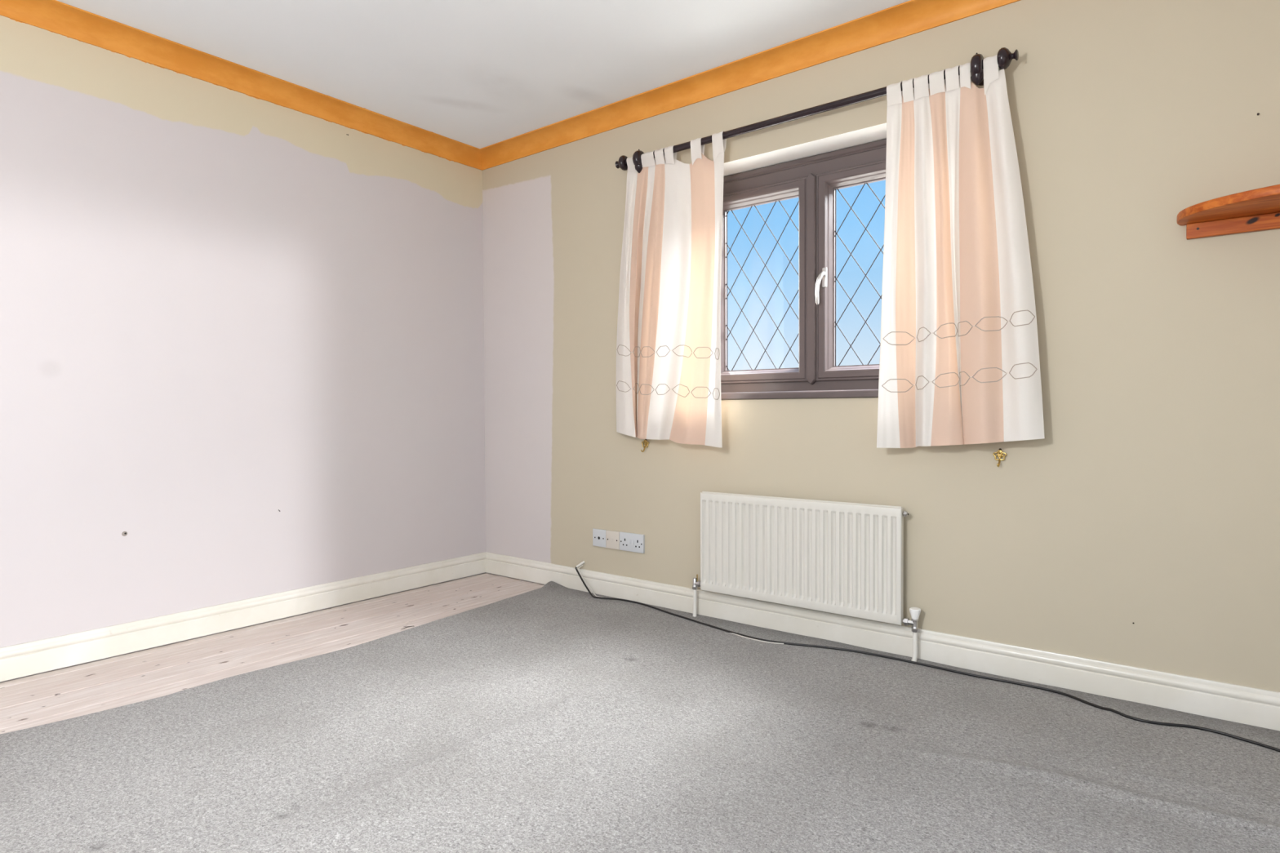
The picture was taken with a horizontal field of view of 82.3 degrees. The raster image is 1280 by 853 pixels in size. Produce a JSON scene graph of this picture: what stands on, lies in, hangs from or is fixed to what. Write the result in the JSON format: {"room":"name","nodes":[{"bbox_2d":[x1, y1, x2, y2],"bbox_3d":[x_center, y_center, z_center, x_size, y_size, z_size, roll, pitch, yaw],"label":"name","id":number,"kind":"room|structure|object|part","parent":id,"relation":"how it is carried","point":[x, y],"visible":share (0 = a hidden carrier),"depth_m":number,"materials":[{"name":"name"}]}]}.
{"room":"empty bedroom","nodes":[
{"label":"empty bedroom","id":0,"kind":"room"},
{"bbox_2d":[0,14,485,682],"bbox_3d":[-2.305,-0.299,2.479,0.150,2.555,4.400,1,2,38],"label":"wall","id":1,"kind":"structure","parent":0,"point":[223,310],"depth_m":3.03,"materials":[{"name":"paint"}]},
{"bbox_2d":[121,531,127,536],"bbox_3d":[-1.966,0.409,2.797,0.002,0.019,0.019,1,2,38],"label":"plug","id":2,"kind":"object","parent":1,"relation":"attached to","point":[124,533],"visible":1,"depth_m":2.80,"materials":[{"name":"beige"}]},
{"bbox_2d":[0,0,482,170],"bbox_3d":[-2.169,-1.439,2.437,0.091,0.075,4.248,1,2,38],"label":"trim","id":3,"kind":"structure","parent":1,"relation":"attached to","point":[53,15],"depth_m":3.02,"materials":[{"name":"paint"}]},
{"bbox_2d":[0,551,485,681],"bbox_3d":[-2.187,0.816,2.511,0.016,0.113,4.247,1,2,38],"label":"baseboard","id":4,"kind":"structure","parent":1,"relation":"attached to","point":[23,660],"depth_m":3.04,"materials":[{"name":"white wood"}]},
{"bbox_2d":[0,573,545,734],"bbox_3d":[-0.603,0.957,1.266,4.050,0.120,4.250,1,2,38],"label":"floor","id":5,"kind":"structure","parent":0,"point":[99,686],"depth_m":2.80,"materials":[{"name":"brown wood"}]},
{"bbox_2d":[0,581,1279,852],"bbox_3d":[-0.400,0.884,1.107,3.495,0.029,4.210,1,2,38],"label":"carpet","id":6,"kind":"object","parent":5,"relation":"on","point":[553,717],"visible":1,"depth_m":1.92,"materials":[{"name":"grey carpet"}]},
{"bbox_2d":[578,564,783,644],"bbox_3d":[0.128,0.773,3.275,0.068,0.132,1.223,-2,2,-44],"label":"cable","id":7,"kind":"object","parent":6,"relation":"on","point":[582,565],"visible":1,"depth_m":2.94,"materials":[{"name":"plastic"}]},
{"bbox_2d":[575,560,1279,751],"bbox_3d":[0.903,0.775,2.616,3.286,0.153,0.206,1,2,43],"label":"cable","id":8,"kind":"object","parent":6,"relation":"on","point":[583,562],"visible":1,"depth_m":2.49,"materials":[{"name":"black plastic"}]},
{"bbox_2d":[56,0,910,148],"bbox_3d":[-0.615,-1.507,1.211,4.050,0.100,4.250,1,2,38],"label":"ceiling","id":9,"kind":"structure","parent":0,"point":[477,73],"depth_m":2.85,"materials":[{"name":"paint"}]},
{"bbox_2d":[482,0,1279,692],"bbox_3d":[0.799,-0.227,3.027,4.350,2.755,0.300,1,2,38],"label":"wall","id":10,"kind":"structure","parent":0,"point":[1148,499],"depth_m":2.40,"materials":[{"name":"paint"}]},
{"bbox_2d":[592,528,606,547],"bbox_3d":[-0.200,0.553,3.637,0.086,0.086,0.010,1,2,38],"label":"socket","id":11,"kind":"object","parent":10,"relation":"attached to","point":[598,535],"visible":1,"depth_m":3.63,"materials":[{"name":"white plastic"}]},
{"bbox_2d":[605,530,620,550],"bbox_3d":[-0.132,0.554,3.581,0.086,0.087,0.014,1,2,38],"label":"blank plate","id":12,"kind":"object","parent":10,"relation":"attached to","point":[612,538],"visible":1,"depth_m":3.58,"materials":[{"name":"beige plastic"}]},
{"bbox_2d":[619,531,644,553],"bbox_3d":[-0.040,0.555,3.507,0.146,0.088,0.015,1,2,38],"label":"double socket","id":13,"kind":"object","parent":10,"relation":"attached to","point":[631,542],"visible":1,"depth_m":3.50,"materials":[{"name":"white plastic"}]},
{"bbox_2d":[640,439,648,452],"bbox_3d":[0.018,0.089,3.442,0.040,0.063,0.037,-1,1,-19],"label":"hook","id":14,"kind":"object","parent":10,"relation":"attached to","point":[645,442],"visible":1,"depth_m":3.44,"materials":[{"name":"gold metal"}]},
{"bbox_2d":[480,0,1020,169],"bbox_3d":[0.672,-1.461,2.845,4.048,0.075,0.091,1,2,38],"label":"trim","id":15,"kind":"structure","parent":10,"relation":"attached to","point":[910,17],"depth_m":3.02,"materials":[{"name":"paint"}]},
{"bbox_2d":[720,138,886,399],"bbox_3d":[0.698,-0.617,3.034,1.162,1.027,0.229,1,2,38],"label":"window","id":16,"kind":"structure","parent":10,"relation":"in","point":[815,180],"depth_m":3.05,"materials":[{"name":"brown paint"}]},
{"bbox_3d":[0.528,-0.622,3.247,0.492,0.858,0.066,1,2,38],"label":"sash","id":17,"kind":"part","parent":16,"relation":"part of","materials":[{"name":"brown paint"}]},
{"bbox_3d":[0.678,-0.131,3.017,1.162,0.033,0.158,1,2,38],"label":"sill","id":18,"kind":"part","parent":16,"relation":"part of","materials":[{"name":"brown paint"}]},
{"bbox_3d":[0.745,-0.576,3.006,0.055,0.154,0.027,-1,1,-28],"label":"handle","id":19,"kind":"part","parent":16,"relation":"part of","materials":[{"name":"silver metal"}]},
{"bbox_3d":[0.943,-0.616,2.920,0.494,0.858,0.066,1,2,38],"label":"sash","id":20,"kind":"part","parent":16,"relation":"part of","materials":[{"name":"brown paint"}]},
{"bbox_2d":[692,491,920,662],"bbox_3d":[0.629,0.567,2.946,0.987,0.561,0.069,1,2,38],"label":"radiator","id":21,"kind":"object","parent":10,"relation":"attached to","point":[844,558],"visible":1,"depth_m":2.88,"materials":[{"name":"white metal"}]},
{"bbox_3d":[0.614,0.505,2.937,0.871,0.426,0.034,1,2,38],"label":"panel","id":22,"kind":"part","parent":21,"relation":"part of","materials":[{"name":"white metal"}]},
{"bbox_2d":[615,47,1018,173],"bbox_3d":[0.571,-1.202,2.914,1.694,0.110,0.120,1,2,38],"label":"pole","id":23,"kind":"object","parent":10,"relation":"attached to","point":[1004,56],"visible":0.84,"depth_m":2.79,"materials":[{"name":"brown metal"}]},
{"bbox_2d":[616,131,726,447],"bbox_3d":[0.111,-0.576,3.269,0.638,1.322,0.076,1,2,42],"label":"curtain","id":24,"kind":"object","parent":23,"relation":"hanging from","point":[668,340],"visible":0.99,"depth_m":3.23,"materials":[{"name":"white fabric"}]},
{"bbox_3d":[-0.070,-0.577,3.419,0.026,1.252,0.175,-1,2,-40],"label":"white panel","id":25,"kind":"part","parent":24,"relation":"part of","materials":[{"name":"fabric"}]},
{"bbox_3d":[-0.005,-0.576,3.368,0.044,1.253,0.125,-1,1,-29],"label":"peach panel","id":26,"kind":"part","parent":24,"relation":"part of","materials":[{"name":"fabric"}]},
{"bbox_3d":[0.022,-0.576,3.361,0.019,1.251,0.164,-1,2,-34],"label":"white panel","id":27,"kind":"part","parent":24,"relation":"part of","materials":[{"name":"fabric"}]},
{"bbox_3d":[0.033,-0.570,3.320,0.185,1.256,0.044,1,2,45],"label":"peach panel","id":28,"kind":"part","parent":24,"relation":"part of","materials":[{"name":"fabric"}]},
{"bbox_3d":[0.117,-0.566,3.247,0.244,1.251,0.043,1,2,38],"label":"white panel","id":29,"kind":"part","parent":24,"relation":"part of","materials":[{"name":"fabric"}]},
{"bbox_3d":[0.215,-0.548,3.173,0.252,1.256,0.039,1,2,38],"label":"peach panel","id":30,"kind":"part","parent":24,"relation":"part of","materials":[{"name":"fabric"}]},
{"bbox_3d":[0.316,-0.544,3.094,0.031,1.264,0.102,-1,2,-43],"label":"white panel","id":31,"kind":"part","parent":24,"relation":"part of","materials":[{"name":"fabric"}]},
{"bbox_2d":[876,54,1044,448],"bbox_3d":[1.084,-0.572,2.501,0.533,1.303,0.080,1,2,38],"label":"curtain","id":32,"kind":"object","parent":23,"relation":"hanging from","point":[959,363],"visible":0.99,"depth_m":2.50,"materials":[{"name":"white fabric"}]},
{"bbox_3d":[0.896,-0.550,2.633,0.081,1.254,0.030,0,1,31],"label":"white panel","id":33,"kind":"part","parent":32,"relation":"part of","materials":[{"name":"fabric"}]},
{"bbox_3d":[0.952,-0.550,2.613,0.074,1.254,0.029,0,1,0],"label":"peach panel","id":34,"kind":"part","parent":32,"relation":"part of","materials":[{"name":"fabric"}]},
{"bbox_3d":[0.992,-0.550,2.575,0.034,1.252,0.098,-1,1,-24],"label":"white panel","id":35,"kind":"part","parent":32,"relation":"part of","materials":[{"name":"fabric"}]},
{"bbox_3d":[1.048,-0.553,2.519,0.125,1.244,0.041,1,2,38],"label":"peach panel","id":36,"kind":"part","parent":32,"relation":"part of","materials":[{"name":"fabric"}]},
{"bbox_3d":[1.086,-0.557,2.521,0.068,1.237,0.046,1,2,38],"label":"white panel","id":37,"kind":"part","parent":32,"relation":"part of","materials":[{"name":"fabric"}]},
{"bbox_3d":[1.136,-0.556,2.446,0.146,1.236,0.054,1,2,38],"label":"peach panel","id":38,"kind":"part","parent":32,"relation":"part of","materials":[{"name":"fabric"}]},
{"bbox_3d":[1.215,-0.561,2.388,0.185,1.223,0.036,1,2,43],"label":"white panel","id":39,"kind":"part","parent":32,"relation":"part of","materials":[{"name":"fabric"}]},
{"bbox_2d":[485,551,1279,731],"bbox_3d":[0.706,0.792,2.926,4.047,0.113,0.016,1,2,38],"label":"baseboard","id":40,"kind":"structure","parent":10,"relation":"attached to","point":[1252,706],"depth_m":2.60,"materials":[{"name":"white wood"}]},
{"bbox_2d":[992,448,1006,466],"bbox_3d":[1.219,0.106,2.496,0.040,0.063,0.037,-1,1,-19],"label":"hook","id":41,"kind":"object","parent":10,"relation":"attached to","point":[999,453],"visible":1,"depth_m":2.50,"materials":[{"name":"gold metal"}]},
{"bbox_2d":[1177,184,1279,239],"bbox_3d":[1.854,-0.583,1.822,0.848,0.070,0.271,1,2,38],"label":"wall shelf","id":42,"kind":"object","parent":10,"relation":"attached to","point":[1255,210],"visible":1,"depth_m":2.05,"materials":[{"name":"brown wood"}]}
]}

